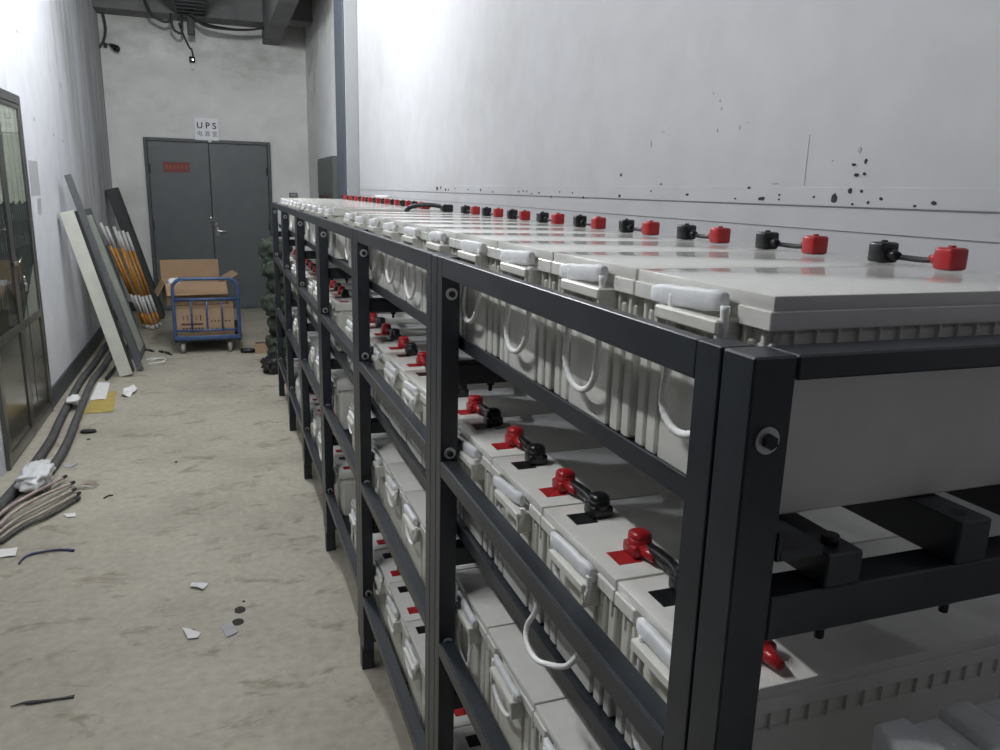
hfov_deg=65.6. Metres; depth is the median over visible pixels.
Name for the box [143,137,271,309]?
door
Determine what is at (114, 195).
plank
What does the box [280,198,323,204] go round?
battery
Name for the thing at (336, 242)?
battery
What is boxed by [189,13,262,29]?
cable
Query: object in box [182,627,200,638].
paper scrap
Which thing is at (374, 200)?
cable
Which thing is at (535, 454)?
cable
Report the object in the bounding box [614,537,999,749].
battery
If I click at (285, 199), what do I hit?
battery
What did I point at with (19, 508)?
loose wire
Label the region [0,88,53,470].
door
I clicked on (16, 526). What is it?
loose wire
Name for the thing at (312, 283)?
battery
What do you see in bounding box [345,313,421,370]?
battery
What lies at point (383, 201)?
cable
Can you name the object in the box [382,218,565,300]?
battery
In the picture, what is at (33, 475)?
plastic film
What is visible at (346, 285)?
battery
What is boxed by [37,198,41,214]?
notice
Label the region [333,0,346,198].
duct
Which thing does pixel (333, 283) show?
cable
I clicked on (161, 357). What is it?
tie
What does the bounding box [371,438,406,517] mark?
battery
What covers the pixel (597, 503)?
cable
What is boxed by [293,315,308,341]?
battery
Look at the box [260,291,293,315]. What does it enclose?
sack
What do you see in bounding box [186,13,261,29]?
cable
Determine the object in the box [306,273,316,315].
battery
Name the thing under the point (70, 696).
strand
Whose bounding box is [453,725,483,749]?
battery
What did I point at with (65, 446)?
cable
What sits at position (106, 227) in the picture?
striped pole
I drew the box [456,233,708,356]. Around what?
battery
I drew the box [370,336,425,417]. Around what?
battery
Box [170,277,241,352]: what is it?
cart
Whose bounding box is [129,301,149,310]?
baseboard
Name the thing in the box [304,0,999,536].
wall
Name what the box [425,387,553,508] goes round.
battery
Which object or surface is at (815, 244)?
cable
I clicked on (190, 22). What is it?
duct
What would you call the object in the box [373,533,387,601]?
battery
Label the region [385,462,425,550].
battery
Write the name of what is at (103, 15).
cable
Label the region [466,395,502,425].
cable
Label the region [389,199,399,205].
cable
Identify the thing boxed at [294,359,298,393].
battery
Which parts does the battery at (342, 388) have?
lid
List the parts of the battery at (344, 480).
lid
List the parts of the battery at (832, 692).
terminal cap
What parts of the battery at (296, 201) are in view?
lid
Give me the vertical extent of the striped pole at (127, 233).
1.076 m
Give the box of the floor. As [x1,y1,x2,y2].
[0,308,413,749]
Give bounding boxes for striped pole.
[99,222,145,327]
[105,226,148,328]
[105,245,134,318]
[112,226,151,328]
[117,231,154,329]
[121,230,158,327]
[125,232,161,325]
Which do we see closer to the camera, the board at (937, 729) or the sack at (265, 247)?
the board at (937, 729)
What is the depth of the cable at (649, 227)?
1.64 m
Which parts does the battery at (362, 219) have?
lid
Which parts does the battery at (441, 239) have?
lid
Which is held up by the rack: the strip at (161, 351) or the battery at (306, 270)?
the battery at (306, 270)
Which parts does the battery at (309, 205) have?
lid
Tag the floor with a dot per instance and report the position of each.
(202, 467)
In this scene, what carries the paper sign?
attached to the wall at (255, 91)
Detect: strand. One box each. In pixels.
[11,695,74,706]
[18,548,74,564]
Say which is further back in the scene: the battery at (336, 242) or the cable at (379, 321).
the battery at (336, 242)
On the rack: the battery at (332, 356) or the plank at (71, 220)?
the battery at (332, 356)
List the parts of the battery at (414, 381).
lid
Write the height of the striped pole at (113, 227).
1.146 m
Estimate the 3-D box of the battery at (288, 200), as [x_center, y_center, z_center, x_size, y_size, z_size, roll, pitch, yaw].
[-1.164,-1.059,5.167,0.495,0.209,0.240,-3,14,-19]
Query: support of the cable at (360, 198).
on the battery at (296, 201)
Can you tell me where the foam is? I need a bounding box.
[167,278,180,282]
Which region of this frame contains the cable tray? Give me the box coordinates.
[173,0,205,22]
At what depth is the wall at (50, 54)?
6.43 m
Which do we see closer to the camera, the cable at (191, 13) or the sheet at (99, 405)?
the sheet at (99, 405)
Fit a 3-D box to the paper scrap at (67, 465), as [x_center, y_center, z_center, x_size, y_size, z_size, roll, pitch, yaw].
[-2.518,0.530,4.535,0.085,0.005,0.061,-3,14,-19]
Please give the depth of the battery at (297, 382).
5.07 m
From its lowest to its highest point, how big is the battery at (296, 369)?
0.210 m
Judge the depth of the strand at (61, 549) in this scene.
3.48 m
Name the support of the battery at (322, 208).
on the rack
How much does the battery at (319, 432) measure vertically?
0.210 m
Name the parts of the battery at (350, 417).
lid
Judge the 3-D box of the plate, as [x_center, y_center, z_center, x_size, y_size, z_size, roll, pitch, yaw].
[-4.094,-2.630,9.823,0.310,0.125,0.005,-3,14,-19]
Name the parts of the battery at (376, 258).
lid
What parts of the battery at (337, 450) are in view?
lid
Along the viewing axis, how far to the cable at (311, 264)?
4.65 m
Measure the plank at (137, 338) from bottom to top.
1.378 m
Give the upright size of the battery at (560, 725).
0.209 m
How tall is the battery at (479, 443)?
0.210 m
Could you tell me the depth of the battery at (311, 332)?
4.51 m
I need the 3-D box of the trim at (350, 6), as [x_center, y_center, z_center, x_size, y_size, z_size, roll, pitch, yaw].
[-1.359,-1.983,6.945,0.110,3.850,0.530,-3,14,-19]
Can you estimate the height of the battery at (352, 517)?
0.210 m
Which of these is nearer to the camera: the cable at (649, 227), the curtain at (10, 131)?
the cable at (649, 227)
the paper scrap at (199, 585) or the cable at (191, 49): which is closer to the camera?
the paper scrap at (199, 585)
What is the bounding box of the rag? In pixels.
[240,348,254,352]
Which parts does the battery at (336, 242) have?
lid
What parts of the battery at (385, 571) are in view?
lid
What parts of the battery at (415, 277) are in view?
lid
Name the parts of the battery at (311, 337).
lid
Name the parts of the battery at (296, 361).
lid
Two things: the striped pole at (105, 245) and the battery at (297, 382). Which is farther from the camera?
the striped pole at (105, 245)
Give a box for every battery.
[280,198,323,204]
[283,198,345,229]
[286,199,354,231]
[289,199,343,232]
[290,258,315,292]
[291,261,333,294]
[292,200,361,208]
[292,309,297,339]
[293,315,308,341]
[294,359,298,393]
[294,367,299,403]
[295,265,338,276]
[295,375,300,405]
[296,201,371,239]
[301,202,380,242]
[305,203,389,245]
[305,269,315,308]
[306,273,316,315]
[307,331,317,364]
[308,278,351,322]
[308,334,317,374]
[309,393,317,434]
[310,342,318,381]
[310,402,319,447]
[311,204,405,242]
[312,413,321,460]
[313,283,369,318]
[315,351,334,383]
[317,205,405,253]
[317,426,321,459]
[323,206,440,258]
[329,289,378,339]
[329,295,405,351]
[331,369,343,402]
[331,371,353,429]
[333,445,343,494]
[333,455,355,515]
[343,210,470,266]
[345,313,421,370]
[347,402,375,450]
[349,499,372,553]
[354,212,503,280]
[367,215,518,289]
[370,324,425,397]
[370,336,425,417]
[371,433,389,485]
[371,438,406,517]
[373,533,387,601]
[373,549,402,638]
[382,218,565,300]
[384,349,474,441]
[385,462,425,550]
[386,581,421,681]
[402,222,590,313]
[402,370,514,468]
[403,490,425,585]
[403,620,424,727]
[424,675,471,728]
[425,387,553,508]
[425,532,479,644]
[426,227,641,332]
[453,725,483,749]
[455,568,517,709]
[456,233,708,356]
[457,413,603,557]
[486,623,569,749]
[490,447,672,623]
[496,241,801,389]
[533,698,604,749]
[541,493,899,716]
[551,252,932,437]
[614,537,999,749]
[635,266,999,514]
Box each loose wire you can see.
[0,475,67,516]
[0,480,75,525]
[0,487,76,533]
[0,491,32,511]
[0,491,80,539]
[0,496,80,543]
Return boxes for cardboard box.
[154,259,237,305]
[175,301,234,335]
[255,342,267,353]
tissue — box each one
[66,394,80,403]
[121,385,137,396]
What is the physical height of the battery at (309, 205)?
0.209 m
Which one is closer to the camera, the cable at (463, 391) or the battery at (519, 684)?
the battery at (519, 684)
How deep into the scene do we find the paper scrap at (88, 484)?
4.22 m
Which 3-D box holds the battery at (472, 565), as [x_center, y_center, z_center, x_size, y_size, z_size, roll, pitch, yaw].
[0.062,0.499,1.941,0.495,0.209,0.240,-3,14,-19]
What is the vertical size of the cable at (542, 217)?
0.030 m
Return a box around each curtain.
[0,103,25,203]
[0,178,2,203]
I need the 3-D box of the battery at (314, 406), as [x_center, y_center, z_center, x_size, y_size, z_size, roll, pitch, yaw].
[-0.867,0.277,4.541,0.495,0.210,0.240,-3,14,-19]
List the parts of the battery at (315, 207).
lid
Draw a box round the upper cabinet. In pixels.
[317,156,337,198]
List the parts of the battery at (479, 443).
lid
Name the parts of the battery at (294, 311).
lid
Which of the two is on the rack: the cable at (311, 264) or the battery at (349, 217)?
the battery at (349, 217)
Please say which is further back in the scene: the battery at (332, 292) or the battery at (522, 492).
the battery at (332, 292)
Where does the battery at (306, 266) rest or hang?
on the rack
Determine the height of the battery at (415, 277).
0.209 m
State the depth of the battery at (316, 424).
4.22 m
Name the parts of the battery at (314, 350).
lid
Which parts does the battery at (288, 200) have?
lid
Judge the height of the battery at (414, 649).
0.210 m
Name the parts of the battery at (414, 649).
lid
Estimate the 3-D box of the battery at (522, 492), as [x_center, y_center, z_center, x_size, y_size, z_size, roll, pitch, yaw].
[0.235,0.268,1.416,0.495,0.210,0.240,-3,14,-19]
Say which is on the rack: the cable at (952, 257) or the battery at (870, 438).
the battery at (870, 438)
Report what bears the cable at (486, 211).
attached to the battery at (376, 258)
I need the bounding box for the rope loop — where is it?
[523,597,579,669]
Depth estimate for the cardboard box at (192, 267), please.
7.93 m
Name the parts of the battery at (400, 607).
lid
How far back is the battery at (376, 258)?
2.35 m
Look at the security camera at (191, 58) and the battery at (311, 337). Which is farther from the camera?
the security camera at (191, 58)
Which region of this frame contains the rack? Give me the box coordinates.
[271,202,999,749]
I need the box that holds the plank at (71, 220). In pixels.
[60,210,134,376]
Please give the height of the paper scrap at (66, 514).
0.006 m
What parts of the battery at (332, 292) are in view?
lid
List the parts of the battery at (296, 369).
lid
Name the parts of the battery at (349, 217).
lid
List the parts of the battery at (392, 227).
lid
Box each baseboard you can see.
[52,310,117,406]
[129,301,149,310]
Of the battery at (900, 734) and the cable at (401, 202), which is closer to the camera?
the battery at (900, 734)
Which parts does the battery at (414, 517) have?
lid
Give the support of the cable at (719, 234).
attached to the battery at (527, 339)
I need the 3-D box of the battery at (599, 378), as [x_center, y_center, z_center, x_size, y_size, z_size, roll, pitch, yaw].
[0.326,-0.060,1.103,0.495,0.209,0.240,-3,14,-19]
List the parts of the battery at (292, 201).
lid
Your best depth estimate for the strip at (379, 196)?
4.29 m
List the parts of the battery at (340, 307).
lid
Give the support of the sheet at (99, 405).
on the floor
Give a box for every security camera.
[103,42,119,51]
[189,56,194,69]
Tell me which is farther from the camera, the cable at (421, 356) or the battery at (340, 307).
the battery at (340, 307)
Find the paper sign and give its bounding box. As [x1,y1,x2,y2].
[194,117,218,142]
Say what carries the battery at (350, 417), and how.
on the rack
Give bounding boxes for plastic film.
[14,459,55,492]
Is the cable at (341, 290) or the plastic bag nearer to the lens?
the cable at (341, 290)
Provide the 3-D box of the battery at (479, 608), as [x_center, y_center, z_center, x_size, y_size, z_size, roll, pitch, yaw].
[0.144,0.553,1.719,0.495,0.209,0.240,-3,14,-19]
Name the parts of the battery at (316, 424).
lid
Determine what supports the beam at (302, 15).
attached to the wall at (855, 124)
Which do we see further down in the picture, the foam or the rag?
the rag
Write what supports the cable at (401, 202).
attached to the battery at (322, 208)
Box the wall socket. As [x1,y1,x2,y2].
[289,193,297,197]
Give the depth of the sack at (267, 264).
7.04 m
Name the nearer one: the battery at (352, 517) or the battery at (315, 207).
the battery at (352, 517)
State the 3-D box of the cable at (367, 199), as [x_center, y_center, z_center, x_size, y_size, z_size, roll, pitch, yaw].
[-0.783,-1.048,4.638,0.032,0.030,0.135,-3,14,-18]
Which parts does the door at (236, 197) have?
handle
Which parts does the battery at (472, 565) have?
lid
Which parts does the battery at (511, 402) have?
lid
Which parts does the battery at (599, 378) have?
lid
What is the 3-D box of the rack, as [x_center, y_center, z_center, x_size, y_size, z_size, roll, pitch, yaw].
[-0.514,0.059,3.496,0.570,1.505,5.750,-3,14,-19]
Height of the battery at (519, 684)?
0.209 m
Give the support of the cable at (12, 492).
on the floor
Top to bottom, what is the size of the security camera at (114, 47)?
0.110 m
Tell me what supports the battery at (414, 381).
on the rack
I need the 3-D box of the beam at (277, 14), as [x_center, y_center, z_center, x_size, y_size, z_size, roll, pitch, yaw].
[-2.436,-4.116,8.524,0.200,0.480,2.900,-3,14,-19]
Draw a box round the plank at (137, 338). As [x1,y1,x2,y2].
[84,208,145,358]
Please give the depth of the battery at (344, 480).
3.49 m
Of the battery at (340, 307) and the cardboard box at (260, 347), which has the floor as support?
the cardboard box at (260, 347)
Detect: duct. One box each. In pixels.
[186,9,194,35]
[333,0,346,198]
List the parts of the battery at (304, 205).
lid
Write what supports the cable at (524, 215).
attached to the battery at (392, 227)
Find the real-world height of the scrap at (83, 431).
0.030 m
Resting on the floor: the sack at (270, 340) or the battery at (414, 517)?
the sack at (270, 340)
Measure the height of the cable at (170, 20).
0.381 m
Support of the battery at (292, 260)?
on the rack
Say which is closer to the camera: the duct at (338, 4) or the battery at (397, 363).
the battery at (397, 363)
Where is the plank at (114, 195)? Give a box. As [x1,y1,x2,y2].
[106,187,164,317]
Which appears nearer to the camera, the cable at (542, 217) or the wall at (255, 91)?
the cable at (542, 217)
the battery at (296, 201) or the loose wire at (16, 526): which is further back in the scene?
the battery at (296, 201)
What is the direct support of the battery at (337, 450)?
on the rack
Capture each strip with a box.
[158,350,172,354]
[375,195,390,197]
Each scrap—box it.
[0,547,17,557]
[62,463,77,467]
[64,513,75,516]
[73,482,98,487]
[80,429,96,433]
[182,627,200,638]
[190,582,207,588]
[220,622,237,636]
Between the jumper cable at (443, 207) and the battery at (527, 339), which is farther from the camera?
the jumper cable at (443, 207)
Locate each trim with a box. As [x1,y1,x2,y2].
[92,0,262,27]
[343,0,359,196]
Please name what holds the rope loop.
hanging from the rack
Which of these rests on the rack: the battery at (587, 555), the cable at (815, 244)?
the battery at (587, 555)
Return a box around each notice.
[28,160,40,195]
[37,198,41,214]
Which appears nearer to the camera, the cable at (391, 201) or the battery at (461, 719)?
the battery at (461, 719)
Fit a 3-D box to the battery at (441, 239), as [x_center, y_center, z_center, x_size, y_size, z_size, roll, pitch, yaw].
[0.082,-0.224,1.771,0.495,0.209,0.240,-3,14,-19]
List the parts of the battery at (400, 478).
lid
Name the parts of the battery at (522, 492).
lid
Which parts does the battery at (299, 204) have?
lid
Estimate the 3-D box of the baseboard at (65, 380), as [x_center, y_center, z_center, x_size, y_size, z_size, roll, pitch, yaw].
[-4.056,-0.358,7.814,0.012,0.150,4.800,-3,14,-19]
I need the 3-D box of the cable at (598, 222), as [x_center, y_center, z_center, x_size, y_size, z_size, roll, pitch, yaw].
[0.218,-0.377,1.909,0.032,0.030,0.135,-3,14,-18]
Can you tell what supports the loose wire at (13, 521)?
on the floor
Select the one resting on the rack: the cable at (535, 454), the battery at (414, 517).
the battery at (414, 517)
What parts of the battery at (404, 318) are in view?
lid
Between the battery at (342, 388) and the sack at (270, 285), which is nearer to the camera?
the battery at (342, 388)
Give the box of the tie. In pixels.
[146,357,165,363]
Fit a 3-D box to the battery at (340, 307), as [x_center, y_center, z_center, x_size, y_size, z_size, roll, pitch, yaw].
[-0.522,-0.239,3.478,0.495,0.210,0.240,-3,14,-19]
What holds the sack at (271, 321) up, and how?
on the sack at (270, 340)
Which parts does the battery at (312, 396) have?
lid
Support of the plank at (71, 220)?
on the floor
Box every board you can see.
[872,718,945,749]
[914,718,981,749]
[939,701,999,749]
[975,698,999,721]
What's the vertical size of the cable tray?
0.300 m
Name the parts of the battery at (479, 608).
lid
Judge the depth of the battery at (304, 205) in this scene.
4.18 m
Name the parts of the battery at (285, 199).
lid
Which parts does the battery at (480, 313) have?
lid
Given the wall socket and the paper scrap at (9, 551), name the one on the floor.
the paper scrap at (9, 551)
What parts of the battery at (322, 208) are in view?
lid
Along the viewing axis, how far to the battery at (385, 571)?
2.59 m
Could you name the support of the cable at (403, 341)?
attached to the battery at (379, 347)
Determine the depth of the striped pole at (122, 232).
8.71 m
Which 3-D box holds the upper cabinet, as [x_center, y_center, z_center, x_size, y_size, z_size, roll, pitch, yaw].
[-1.902,-2.011,8.548,0.058,0.740,1.240,-3,14,-19]
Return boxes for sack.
[257,236,292,259]
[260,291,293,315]
[261,257,282,278]
[265,334,293,355]
[266,276,291,295]
[267,314,284,335]
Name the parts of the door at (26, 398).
panel, kick panel, panel, chain, kick panel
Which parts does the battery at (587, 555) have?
lid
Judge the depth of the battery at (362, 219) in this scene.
2.57 m
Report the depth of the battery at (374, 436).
2.66 m
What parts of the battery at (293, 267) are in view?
lid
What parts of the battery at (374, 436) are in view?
lid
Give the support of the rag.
on the floor
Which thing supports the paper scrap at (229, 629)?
on the floor
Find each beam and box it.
[262,0,298,45]
[288,0,312,27]
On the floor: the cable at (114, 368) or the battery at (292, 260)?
the cable at (114, 368)
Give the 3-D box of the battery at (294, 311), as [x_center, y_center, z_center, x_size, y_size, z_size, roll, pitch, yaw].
[-1.183,-0.336,5.337,0.495,0.209,0.240,-3,14,-19]
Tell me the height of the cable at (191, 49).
0.376 m
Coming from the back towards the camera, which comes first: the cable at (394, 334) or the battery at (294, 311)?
the battery at (294, 311)
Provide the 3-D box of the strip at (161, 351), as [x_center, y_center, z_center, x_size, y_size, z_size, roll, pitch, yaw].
[-3.267,-0.220,7.590,0.229,0.024,0.032,11,16,35]
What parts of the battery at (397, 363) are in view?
lid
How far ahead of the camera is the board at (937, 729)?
0.68 m
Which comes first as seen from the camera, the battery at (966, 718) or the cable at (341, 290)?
the battery at (966, 718)
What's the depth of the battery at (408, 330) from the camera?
2.67 m
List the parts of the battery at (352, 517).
lid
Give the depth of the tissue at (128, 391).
6.14 m
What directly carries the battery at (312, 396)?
on the rack
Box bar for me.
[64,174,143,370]
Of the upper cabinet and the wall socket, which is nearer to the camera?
the upper cabinet
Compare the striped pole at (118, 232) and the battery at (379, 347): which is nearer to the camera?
the battery at (379, 347)
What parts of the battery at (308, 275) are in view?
lid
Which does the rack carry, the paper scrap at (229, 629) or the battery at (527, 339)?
the battery at (527, 339)
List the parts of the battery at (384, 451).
lid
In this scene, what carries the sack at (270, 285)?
on the sack at (268, 301)
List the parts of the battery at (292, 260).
lid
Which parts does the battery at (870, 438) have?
lid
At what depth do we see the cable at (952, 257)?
0.99 m
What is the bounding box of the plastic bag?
[260,354,286,374]
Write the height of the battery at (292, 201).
0.209 m
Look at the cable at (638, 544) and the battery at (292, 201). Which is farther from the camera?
the battery at (292, 201)
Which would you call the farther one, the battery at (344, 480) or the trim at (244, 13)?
the trim at (244, 13)
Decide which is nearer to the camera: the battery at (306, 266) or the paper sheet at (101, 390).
the battery at (306, 266)
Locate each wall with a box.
[0,0,119,479]
[97,13,310,309]
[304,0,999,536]
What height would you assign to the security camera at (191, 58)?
0.150 m
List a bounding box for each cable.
[0,341,108,510]
[51,352,112,473]
[99,12,106,48]
[104,344,128,379]
[143,0,183,34]
[178,23,193,56]
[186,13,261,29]
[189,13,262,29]
[191,13,263,30]
[308,262,315,269]
[330,280,340,290]
[337,286,348,296]
[358,196,364,201]
[365,197,371,201]
[370,313,385,327]
[372,197,380,202]
[381,198,389,203]
[381,323,400,339]
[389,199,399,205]
[397,336,417,355]
[399,200,410,206]
[404,203,452,211]
[416,351,425,370]
[458,385,468,396]
[461,205,479,214]
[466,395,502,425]
[482,207,502,216]
[505,425,547,464]
[507,209,529,220]
[536,211,564,223]
[552,467,612,518]
[573,214,605,228]
[618,218,659,234]
[623,527,678,591]
[676,223,730,242]
[755,230,827,254]
[867,240,968,270]
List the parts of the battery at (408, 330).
lid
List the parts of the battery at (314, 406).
lid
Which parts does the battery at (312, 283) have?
lid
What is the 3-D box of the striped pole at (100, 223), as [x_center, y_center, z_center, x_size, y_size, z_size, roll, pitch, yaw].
[-4.126,-1.070,8.510,0.031,1.201,0.536,6,14,17]
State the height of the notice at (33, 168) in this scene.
0.240 m
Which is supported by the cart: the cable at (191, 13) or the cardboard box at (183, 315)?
the cardboard box at (183, 315)
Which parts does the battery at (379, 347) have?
lid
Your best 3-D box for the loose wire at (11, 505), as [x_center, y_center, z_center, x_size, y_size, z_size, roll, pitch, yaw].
[-2.421,0.634,3.968,0.044,0.047,0.694,2,13,0]
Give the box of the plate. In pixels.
[163,162,189,172]
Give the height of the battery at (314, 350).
0.209 m
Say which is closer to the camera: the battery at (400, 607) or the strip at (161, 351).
the battery at (400, 607)
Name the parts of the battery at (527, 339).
lid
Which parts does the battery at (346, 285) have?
lid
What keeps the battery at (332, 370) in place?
on the rack
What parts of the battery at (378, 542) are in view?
lid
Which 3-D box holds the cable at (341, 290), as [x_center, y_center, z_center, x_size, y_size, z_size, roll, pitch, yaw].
[-0.709,-0.378,3.512,0.036,0.036,0.144,-3,14,-19]
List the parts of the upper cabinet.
door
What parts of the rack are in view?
guard rail, post, guard rail, guard rail, guard rail, post, guard rail, guard rail, guard rail, guard rail, deck rail, post, guard rail, guard rail, guard rail, guard rail, deck rail, deck rail, post, guard rail, guard rail, guard rail, guard rail, deck rail, deck rail, deck rail, deck rail, post, guard rail, guard rail, guard rail, guard rail, deck rail, deck rail, deck rail, post, guard rail, deck rail, guard rail, guard rail, deck rail, post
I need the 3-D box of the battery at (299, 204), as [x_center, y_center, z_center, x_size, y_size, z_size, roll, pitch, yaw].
[-0.919,-0.895,4.500,0.495,0.209,0.240,-3,14,-19]
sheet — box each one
[83,391,116,413]
[90,382,109,399]
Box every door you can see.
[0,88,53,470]
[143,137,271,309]
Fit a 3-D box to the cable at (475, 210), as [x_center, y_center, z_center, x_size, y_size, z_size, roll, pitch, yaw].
[-0.108,-0.596,2.799,0.032,0.030,0.135,-4,14,-21]
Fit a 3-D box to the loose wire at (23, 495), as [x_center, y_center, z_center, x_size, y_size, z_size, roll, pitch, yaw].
[-2.437,0.666,3.875,0.070,0.028,0.660,1,13,-3]
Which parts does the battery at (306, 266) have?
lid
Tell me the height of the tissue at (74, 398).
0.044 m
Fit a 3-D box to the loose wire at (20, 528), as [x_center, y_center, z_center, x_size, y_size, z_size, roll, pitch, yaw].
[-2.242,0.703,3.792,0.042,0.019,0.545,4,13,9]

